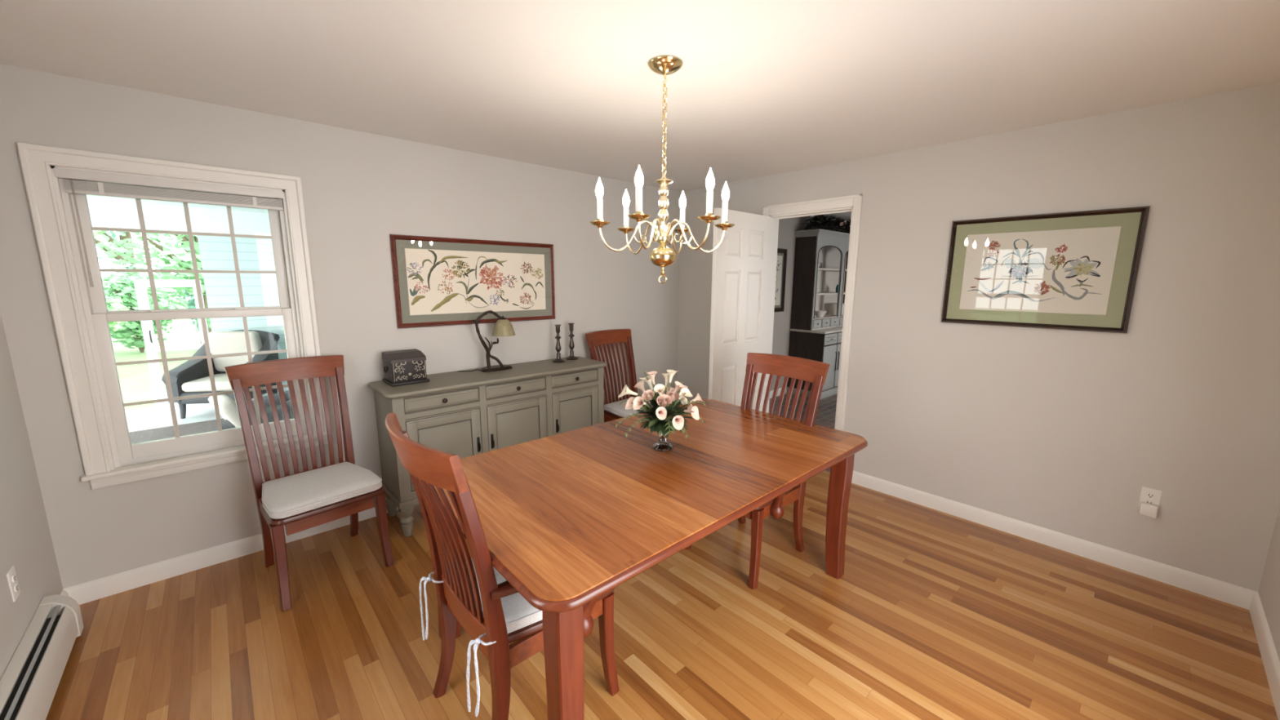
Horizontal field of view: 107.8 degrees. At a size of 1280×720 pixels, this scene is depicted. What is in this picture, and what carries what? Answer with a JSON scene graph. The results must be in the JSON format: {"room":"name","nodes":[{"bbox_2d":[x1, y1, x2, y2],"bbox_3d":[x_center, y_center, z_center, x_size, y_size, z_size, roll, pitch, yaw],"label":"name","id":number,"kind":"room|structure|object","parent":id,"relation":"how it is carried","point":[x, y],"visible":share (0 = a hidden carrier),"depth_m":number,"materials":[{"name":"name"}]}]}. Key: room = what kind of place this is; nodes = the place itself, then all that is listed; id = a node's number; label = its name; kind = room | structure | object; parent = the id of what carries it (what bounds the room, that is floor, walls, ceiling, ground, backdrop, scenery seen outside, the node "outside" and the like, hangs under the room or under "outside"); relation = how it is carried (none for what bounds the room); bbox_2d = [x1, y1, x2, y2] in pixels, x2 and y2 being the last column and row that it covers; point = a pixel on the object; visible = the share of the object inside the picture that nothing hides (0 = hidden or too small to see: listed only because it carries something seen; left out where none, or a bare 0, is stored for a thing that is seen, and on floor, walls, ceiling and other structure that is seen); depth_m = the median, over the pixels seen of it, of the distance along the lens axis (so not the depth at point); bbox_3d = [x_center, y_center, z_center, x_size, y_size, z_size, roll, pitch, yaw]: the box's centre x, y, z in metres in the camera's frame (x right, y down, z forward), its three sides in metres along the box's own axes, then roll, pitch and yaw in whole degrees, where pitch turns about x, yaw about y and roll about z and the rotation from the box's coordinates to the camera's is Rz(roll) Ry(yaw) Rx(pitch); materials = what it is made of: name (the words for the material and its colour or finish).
{"room":"dining room","nodes":[
{"label":"dining room","id":0,"kind":"room"},
{"bbox_2d":[0,311,62,679],"bbox_3d":[-1.446,0.248,0.549,0.120,2.400,3.908,-8,13,-41],"label":"wall","id":1,"kind":"structure","parent":0,"point":[26,544],"depth_m":1.90,"materials":[{"name":"grey paint"}]},
{"bbox_2d":[6,565,20,602],"bbox_3d":[-2.345,0.837,1.751,0.010,0.116,0.072,-8,13,-41],"label":"wall outlet","id":2,"kind":"object","parent":1,"relation":"attached to","point":[11,577],"visible":1,"depth_m":1.74,"materials":[{"name":"white plastic"}]},
{"bbox_2d":[12,573,16,582],"bbox_3d":[-2.343,0.817,1.749,0.003,0.028,0.033,-8,13,-41],"label":"receptacle","id":3,"kind":"object","parent":2,"relation":"attached to","point":[14,575],"depth_m":1.75,"materials":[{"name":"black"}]},
{"bbox_2d":[14,583,18,591],"bbox_3d":[-2.343,0.857,1.756,0.003,0.028,0.033,-8,13,-41],"label":"receptacle","id":4,"kind":"object","parent":2,"relation":"attached to","point":[16,585],"depth_m":1.75,"materials":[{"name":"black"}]},
{"bbox_2d":[0,594,83,719],"bbox_3d":[-1.327,1.325,0.757,0.090,0.209,3.474,-8,13,-41],"label":"baseboard heater","id":5,"kind":"object","parent":1,"relation":"attached to","point":[29,683],"visible":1,"depth_m":1.72,"materials":[{"name":"white metal"}]},
{"bbox_2d":[60,590,68,596],"bbox_3d":[-2.617,1.143,2.109,0.014,0.097,0.260,-8,13,-41],"label":"baseboard","id":6,"kind":"structure","parent":1,"relation":"attached to","point":[64,593],"depth_m":2.18,"materials":[{"name":"white paint"}]},
{"bbox_2d":[0,63,848,588],"bbox_3d":[0.306,-0.475,4.805,8.515,2.400,0.136,-8,13,-41],"label":"wall","id":7,"kind":"structure","parent":0,"point":[360,188],"depth_m":2.74,"materials":[{"name":"grey paint"}]},
{"bbox_2d":[16,142,333,489],"bbox_3d":[-2.283,-0.208,2.442,0.992,1.544,0.185,-8,13,-41],"label":"window","id":8,"kind":"structure","parent":7,"relation":"in","point":[81,316],"depth_m":2.28,"materials":[{"name":"white paint"}]},
{"bbox_2d":[53,167,284,287],"bbox_3d":[-2.257,-0.628,2.343,0.802,0.512,0.048,-8,13,-41],"label":"window blind","id":9,"kind":"object","parent":8,"relation":"attached to","point":[99,188],"visible":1,"depth_m":2.25,"materials":[{"name":"white plastic"}]},
{"bbox_2d":[62,506,398,604],"bbox_3d":[-1.160,0.895,3.595,4.197,0.097,0.014,-8,13,-41],"label":"baseboard","id":10,"kind":"structure","parent":7,"relation":"attached to","point":[104,587],"depth_m":2.46,"materials":[{"name":"white paint"}]},
{"bbox_2d":[389,234,555,328],"bbox_3d":[-1.126,-0.560,3.360,1.182,0.592,0.026,-8,13,-41],"label":"framed print","id":11,"kind":"object","parent":7,"relation":"attached to","point":[437,282],"visible":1,"depth_m":3.29,"materials":[{"name":"beige paper"}]},
{"bbox_2d":[769,386,786,398],"bbox_3d":[1.251,0.532,5.772,2.096,0.097,0.014,-8,13,-41],"label":"baseboard","id":12,"kind":"structure","parent":7,"relation":"attached to","point":[779,389],"depth_m":6.31,"materials":[{"name":"white paint"}]},
{"bbox_2d":[773,248,786,311],"bbox_3d":[1.669,-0.998,5.876,0.584,0.796,0.028,-8,13,-41],"label":"framed sketch","id":13,"kind":"object","parent":7,"relation":"attached to","point":[781,263],"visible":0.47,"depth_m":6.00,"materials":[{"name":"grey paper"}]},
{"bbox_2d":[0,0,1279,222],"bbox_3d":[1.624,-1.466,3.166,8.515,0.120,4.044,-8,13,-41],"label":"ceiling","id":14,"kind":"structure","parent":0,"point":[761,88],"depth_m":1.90,"materials":[{"name":"white paint"}]},
{"bbox_2d":[589,55,734,284],"bbox_3d":[0.100,-0.760,1.946,0.570,0.872,0.620,-8,13,-41],"label":"chandelier","id":15,"kind":"object","parent":14,"relation":"hanging from","point":[662,256],"visible":1,"depth_m":1.94,"materials":[{"name":"gold metal"}]},
{"bbox_2d":[45,393,1278,719],"bbox_3d":[1.613,1.008,3.591,8.515,0.100,4.044,-8,13,-41],"label":"floor","id":16,"kind":"structure","parent":0,"point":[931,614],"depth_m":2.04,"materials":[{"name":"brown wood"}]},
{"bbox_2d":[224,355,394,611],"bbox_3d":[-1.742,0.575,2.487,0.642,1.108,0.528,9,13,41],"label":"dining chair","id":17,"kind":"object","parent":16,"relation":"on","point":[241,376],"visible":0.83,"depth_m":2.50,"materials":[{"name":"brown wood"}]},
{"bbox_2d":[262,462,382,519],"bbox_3d":[-1.670,0.654,2.436,0.447,0.060,0.482,9,13,41],"label":"seat cushion","id":18,"kind":"object","parent":17,"relation":"on","point":[294,495],"visible":1,"depth_m":2.35,"materials":[{"name":"white fabric"}]},
{"bbox_2d":[368,356,607,537],"bbox_3d":[-0.982,0.526,3.376,1.594,0.900,0.454,-8,13,-41],"label":"sideboard","id":19,"kind":"object","parent":16,"relation":"on","point":[462,414],"visible":0.59,"depth_m":3.06,"materials":[{"name":"beige paint"}]},
{"bbox_2d":[382,348,429,386],"bbox_3d":[-1.486,0.043,2.952,0.235,0.190,0.216,-8,13,-41],"label":"chest","id":20,"kind":"object","parent":19,"relation":"on","point":[407,366],"visible":1,"depth_m":2.89,"materials":[{"name":"black wood"}]},
{"bbox_2d":[457,310,515,372],"bbox_3d":[-1.074,-0.135,3.294,0.395,0.429,0.163,-6,12,-33],"label":"table lamp","id":21,"kind":"object","parent":19,"relation":"on","point":[503,326],"visible":1,"depth_m":3.30,"materials":[{"name":"brown metal"}]},
{"bbox_2d":[551,324,565,363],"bbox_3d":[-0.644,-0.131,3.680,0.100,0.294,0.100,-3,10,-19],"label":"candlestick","id":22,"kind":"object","parent":19,"relation":"on","point":[558,359],"visible":1,"depth_m":3.67,"materials":[{"name":"grey metal"}]},
{"bbox_2d":[554,324,560,338],"bbox_3d":[-0.644,-0.219,3.665,0.052,0.114,0.052,-8,13,-41],"label":"candle cup","id":23,"kind":"object","parent":22,"relation":"on","point":[557,326],"depth_m":3.65,"materials":[{"name":"grey metal"}]},
{"bbox_2d":[565,323,577,359],"bbox_3d":[-0.558,-0.153,3.811,0.100,0.294,0.100,-3,10,-19],"label":"candlestick","id":24,"kind":"object","parent":19,"relation":"on","point":[571,357],"visible":1,"depth_m":3.80,"materials":[{"name":"grey metal"}]},
{"bbox_2d":[568,323,574,336],"bbox_3d":[-0.557,-0.241,3.796,0.052,0.114,0.052,-8,13,-41],"label":"candle cup","id":25,"kind":"object","parent":24,"relation":"on","point":[571,325],"depth_m":3.78,"materials":[{"name":"grey metal"}]},
{"bbox_2d":[385,412,619,719],"bbox_3d":[-0.474,0.725,1.652,0.642,1.108,0.618,-9,13,-43],"label":"dining chair","id":26,"kind":"object","parent":16,"relation":"on","point":[427,467],"visible":0.67,"depth_m":1.44,"materials":[{"name":"brown wood"}]},
{"bbox_2d":[419,557,542,716],"bbox_3d":[-0.440,0.889,1.710,0.549,0.266,0.489,-9,13,-43],"label":"seat cushion","id":27,"kind":"object","parent":26,"relation":"on","point":[518,613],"visible":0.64,"depth_m":1.50,"materials":[{"name":"white fabric"}]},
{"bbox_2d":[585,328,637,422],"bbox_3d":[-0.087,0.320,4.022,0.642,1.108,0.528,9,13,42],"label":"dining chair","id":28,"kind":"object","parent":16,"relation":"on","point":[593,339],"visible":0.45,"depth_m":4.14,"materials":[{"name":"brown wood"}]},
{"bbox_2d":[604,396,653,417],"bbox_3d":[-0.016,0.399,3.969,0.447,0.060,0.482,9,13,42],"label":"seat cushion","id":29,"kind":"object","parent":28,"relation":"on","point":[615,407],"visible":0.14,"depth_m":3.86,"materials":[{"name":"white fabric"}]},
{"bbox_2d":[411,398,867,719],"bbox_3d":[0.107,0.803,2.212,1.897,0.763,1.122,-8,13,-41],"label":"dining table","id":30,"kind":"object","parent":16,"relation":"on","point":[567,518],"visible":0.77,"depth_m":1.75,"materials":[{"name":"brown wood"}]},
{"bbox_2d":[652,418,673,451],"bbox_3d":[0.109,0.351,2.201,0.136,0.132,0.136,-8,13,-41],"label":"pedestal vase","id":31,"kind":"object","parent":30,"relation":"on","point":[661,441],"visible":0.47,"depth_m":2.22,"materials":[{"name":"clear glass"}]},
{"bbox_2d":[615,369,706,438],"bbox_3d":[0.101,0.188,2.175,0.423,0.300,0.382,-8,13,-41],"label":"flower arrangement","id":32,"kind":"object","parent":31,"relation":"in","point":[664,406],"visible":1,"depth_m":2.12,"materials":[{"name":"white plant"}]},
{"bbox_2d":[684,352,830,590],"bbox_3d":[0.654,0.558,2.654,0.642,1.108,0.618,-8,13,-40],"label":"dining chair","id":33,"kind":"object","parent":16,"relation":"on","point":[809,371],"visible":0.37,"depth_m":2.64,"materials":[{"name":"brown wood"}]},
{"bbox_2d":[786,228,849,399],"bbox_3d":[2.771,-0.665,6.613,1.574,2.185,0.508,-8,13,-41],"label":"hutch","id":34,"kind":"object","parent":16,"relation":"on","point":[812,337],"visible":0.55,"depth_m":6.21,"materials":[{"name":"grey wood"}]},
{"bbox_2d":[790,326,842,333],"bbox_3d":[2.768,-0.462,6.650,1.550,0.028,0.502,-8,13,-41],"label":"countertop","id":35,"kind":"structure","parent":34,"relation":"on","point":[833,330],"depth_m":6.16,"materials":[{"name":"grey stone"}]},
{"bbox_2d":[814,310,826,317],"bbox_3d":[2.477,-0.635,6.430,0.184,0.085,0.184,-8,13,-41],"label":"patterned bowl","id":36,"kind":"object","parent":34,"relation":"on","point":[820,313],"visible":0.9,"depth_m":6.38,"materials":[{"name":"white ceramic"}]},
{"bbox_2d":[800,214,850,233],"bbox_3d":[2.730,-1.853,6.472,1.536,0.205,0.408,-8,13,-41],"label":"garland","id":37,"kind":"object","parent":34,"relation":"on","point":[843,227],"visible":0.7,"depth_m":6.19,"materials":[{"name":"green plant"}]},
{"bbox_2d":[816,291,844,295],"bbox_3d":[2.700,-0.946,6.645,1.466,0.022,0.270,-8,13,-41],"label":"shelf","id":38,"kind":"object","parent":34,"relation":"attached to","point":[819,293],"depth_m":6.55,"materials":[{"name":"grey wood"}]},
{"bbox_2d":[817,267,847,271],"bbox_3d":[2.701,-1.271,6.589,1.466,0.022,0.270,-8,13,-41],"label":"shelf","id":39,"kind":"object","parent":34,"relation":"attached to","point":[824,269],"depth_m":6.50,"materials":[{"name":"grey wood"}]},
{"bbox_2d":[830,302,844,315],"bbox_3d":[2.868,-0.742,6.798,0.190,0.175,0.190,-8,13,-41],"label":"crock","id":40,"kind":"object","parent":34,"relation":"on","point":[833,305],"visible":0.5,"depth_m":6.74,"materials":[{"name":"white ceramic"}]},
{"bbox_2d":[676,82,1279,591],"bbox_3d":[1.752,-0.228,3.409,0.120,2.400,3.908,-8,13,-41],"label":"wall","id":41,"kind":"structure","parent":0,"point":[1062,431],"depth_m":2.55,"materials":[{"name":"grey paint"}]},
{"bbox_2d":[708,207,772,411],"bbox_3d":[0.812,-0.138,3.821,0.726,2.050,0.050,-8,13,-41],"label":"door","id":42,"kind":"structure","parent":41,"relation":"in","point":[740,269],"depth_m":3.71,"materials":[{"name":"white paint"}]},
{"bbox_2d":[762,193,862,431],"bbox_3d":[1.357,-0.182,3.855,0.158,2.155,0.816,-8,13,-41],"label":"trim","id":43,"kind":"structure","parent":41,"relation":"attached to","point":[853,203],"depth_m":3.58,"materials":[{"name":"white paint"}]},
{"bbox_2d":[941,205,1150,333],"bbox_3d":[2.251,-0.507,2.687,0.034,0.638,0.848,-8,13,-41],"label":"framed print","id":44,"kind":"object","parent":41,"relation":"attached to","point":[1073,270],"visible":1,"depth_m":2.64,"materials":[{"name":"beige paper"}]},
{"bbox_2d":[851,471,1257,609],"bbox_3d":[1.662,0.907,3.598,0.014,0.097,3.774,-8,13,-41],"label":"baseboard","id":45,"kind":"structure","parent":41,"relation":"attached to","point":[1220,590],"depth_m":2.68,"materials":[{"name":"white paint"}]},
{"bbox_2d":[1137,486,1162,507],"bbox_3d":[2.669,0.728,2.445,0.010,0.116,0.072,-8,13,-41],"label":"wall outlet","id":46,"kind":"object","parent":41,"relation":"attached to","point":[1149,495],"visible":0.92,"depth_m":2.44,"materials":[{"name":"white plastic"}]},
{"bbox_2d":[1138,502,1158,518],"bbox_3d":[2.651,0.781,2.437,0.038,0.062,0.067,-8,13,-41],"label":"plug adapter","id":47,"kind":"object","parent":46,"relation":"attached to","point":[1148,509],"visible":1,"depth_m":2.42,"materials":[{"name":"white plastic"}]},
{"bbox_2d":[1144,500,1153,504],"bbox_3d":[2.667,0.748,2.447,0.003,0.028,0.033,-8,13,-41],"label":"receptacle","id":48,"kind":"object","parent":46,"relation":"attached to","point":[1146,501],"depth_m":2.44,"materials":[{"name":"white plastic"}]},
{"bbox_2d":[1146,493,1155,498],"bbox_3d":[2.667,0.709,2.440,0.003,0.028,0.033,-8,13,-41],"label":"receptacle","id":49,"kind":"object","parent":46,"relation":"attached to","point":[1148,495],"depth_m":2.44,"materials":[{"name":"white plastic"}]},
{"bbox_2d":[1257,506,1279,661],"bbox_3d":[1.425,0.253,0.597,4.197,2.400,0.120,-8,13,-41],"label":"wall","id":50,"kind":"structure","parent":0,"point":[1268,592],"depth_m":2.05,"materials":[{"name":"grey paint"}]},
{"bbox_2d":[1248,593,1279,719],"bbox_3d":[1.370,1.380,0.836,4.183,0.097,0.014,-8,13,-41],"label":"baseboard","id":51,"kind":"structure","parent":50,"relation":"attached to","point":[1271,662],"depth_m":1.92,"materials":[{"name":"white paint"}]},
{"label":"outside","id":52,"kind":"structure","parent":0,"visible":0},
{"bbox_2d":[86,195,268,213],"bbox_3d":[-3.805,-1.617,4.137,6.600,0.080,4.736,-8,13,-41],"label":"ceiling","id":53,"kind":"structure","parent":52,"point":[88,197],"depth_m":5.36,"materials":[{"name":"white"}]},
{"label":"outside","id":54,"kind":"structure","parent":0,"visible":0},
{"bbox_2d":[124,394,267,431],"bbox_3d":[-3.800,0.850,4.542,6.600,0.120,4.686,-8,13,-41],"label":"floor","id":55,"kind":"structure","parent":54,"point":[143,419],"depth_m":5.33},
{"bbox_2d":[128,418,224,444],"bbox_3d":[-3.236,0.803,4.433,3.500,0.013,3.110,-8,13,-41],"label":"rug","id":56,"kind":"object","parent":55,"relation":"on","point":[157,433],"visible":0.02,"depth_m":4.77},
{"bbox_2d":[213,390,294,431],"bbox_3d":[-2.769,0.439,3.809,0.850,0.925,0.844,-4,11,-24],"label":"wicker armchair","id":57,"kind":"object","parent":56,"relation":"on","point":[225,424],"visible":0.03,"depth_m":3.42,"materials":[{"name":"black wicker"}]},
{"bbox_3d":[-2.879,0.548,3.767,0.580,0.115,0.540,-4,11,-24],"label":"cushion","id":58,"kind":"object","parent":57,"relation":"on","visible":0},
{"bbox_2d":[208,394,240,427],"bbox_3d":[-2.958,0.405,3.406,0.340,0.327,0.217,8,12,37],"label":"cushion","id":59,"kind":"object","parent":58,"relation":"on","point":[228,409],"visible":0.37,"depth_m":3.27,"materials":[{"name":"beige fabric"}]},
{"bbox_2d":[161,329,279,418],"bbox_3d":[-4.902,0.137,5.594,0.844,0.925,0.850,-1,10,-9],"label":"wicker armchair","id":60,"kind":"object","parent":55,"relation":"on","point":[194,369],"visible":0.36,"depth_m":5.40,"materials":[{"name":"black wicker"}]},
{"bbox_2d":[181,373,232,391],"bbox_3d":[-4.874,0.258,5.491,0.540,0.115,0.580,-1,10,-9],"label":"cushion","id":61,"kind":"object","parent":60,"relation":"on","point":[221,380],"visible":0.55,"depth_m":5.23,"materials":[{"name":"beige fabric"}]},
{"bbox_2d":[207,330,262,371],"bbox_3d":[-4.915,-0.105,5.704,0.540,0.500,0.210,-1,10,-9],"label":"cushion","id":62,"kind":"object","parent":60,"relation":"on","point":[220,342],"visible":0.68,"depth_m":5.62,"materials":[{"name":"beige fabric"}]},
{"bbox_3d":[-7.692,-0.178,3.894,0.150,2.090,0.150,-8,13,-41],"label":"porch post","id":63,"kind":"object","parent":55,"relation":"on","visible":0},
{"bbox_2d":[87,199,271,235],"bbox_3d":[-3.789,-1.417,4.153,6.600,0.320,4.686,-8,13,-41],"label":"beam","id":64,"kind":"structure","parent":63,"relation":"on","point":[103,213],"depth_m":5.52,"materials":[{"name":"white wood"}]},
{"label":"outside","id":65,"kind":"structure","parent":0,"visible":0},
{"bbox_2d":[197,235,288,394],"bbox_3d":[-4.185,-0.665,7.090,3.460,2.240,0.100,-8,13,-41],"label":"wall","id":66,"kind":"structure","parent":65,"point":[259,290],"depth_m":6.06,"materials":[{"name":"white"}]},
{"bbox_2d":[133,279,208,408],"bbox_3d":[-5.659,-0.204,5.729,0.570,1.540,0.086,-8,13,-41],"label":"screen door","id":67,"kind":"structure","parent":66,"relation":"in","point":[140,285],"depth_m":5.62,"materials":[{"name":"white"}]},
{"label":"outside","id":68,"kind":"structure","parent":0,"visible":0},
{"bbox_2d":[111,302,200,410],"bbox_3d":[-16.265,-1.337,17.968,60.000,0.190,41.586,-8,13,-41],"label":"lawn","id":69,"kind":"structure","parent":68,"point":[135,380],"depth_m":9.92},
{"bbox_2d":[93,230,128,331],"bbox_3d":[-9.699,-2.011,7.265,2.342,4.843,2.129,-1,10,-9],"label":"leafy tree","id":70,"kind":"object","parent":69,"relation":"on","point":[117,304],"visible":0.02,"depth_m":8.01,"materials":[{"name":"green plant"}]},
{"bbox_2d":[101,265,175,352],"bbox_3d":[-11.481,-1.147,10.622,1.404,1.984,1.392,-8,13,-41],"label":"shrub","id":71,"kind":"object","parent":69,"relation":"on","point":[125,293],"visible":0.46,"depth_m":10.35,"materials":[{"name":"green plant"}]},
{"bbox_2d":[94,231,184,337],"bbox_3d":[-13.209,-4.131,11.992,5.059,7.380,4.400,-8,13,-41],"label":"leafy tree","id":72,"kind":"object","parent":69,"relation":"on","point":[128,235],"visible":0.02,"depth_m":12.24,"materials":[{"name":"green plant"}]},
{"bbox_2d":[95,231,211,343],"bbox_3d":[-9.344,-2.661,9.548,2.844,5.352,2.457,-2,10,-14],"label":"leafy tree","id":73,"kind":"object","parent":69,"relation":"on","point":[180,303],"visible":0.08,"depth_m":9.03,"materials":[{"name":"green plant"}]},
{"bbox_2d":[176,289,199,331],"bbox_3d":[-10.645,-1.555,11.742,1.436,2.412,1.408,-8,13,-41],"label":"shrub","id":74,"kind":"object","parent":69,"relation":"on","point":[191,303],"visible":0.02,"depth_m":11.32,"materials":[{"name":"green plant"}]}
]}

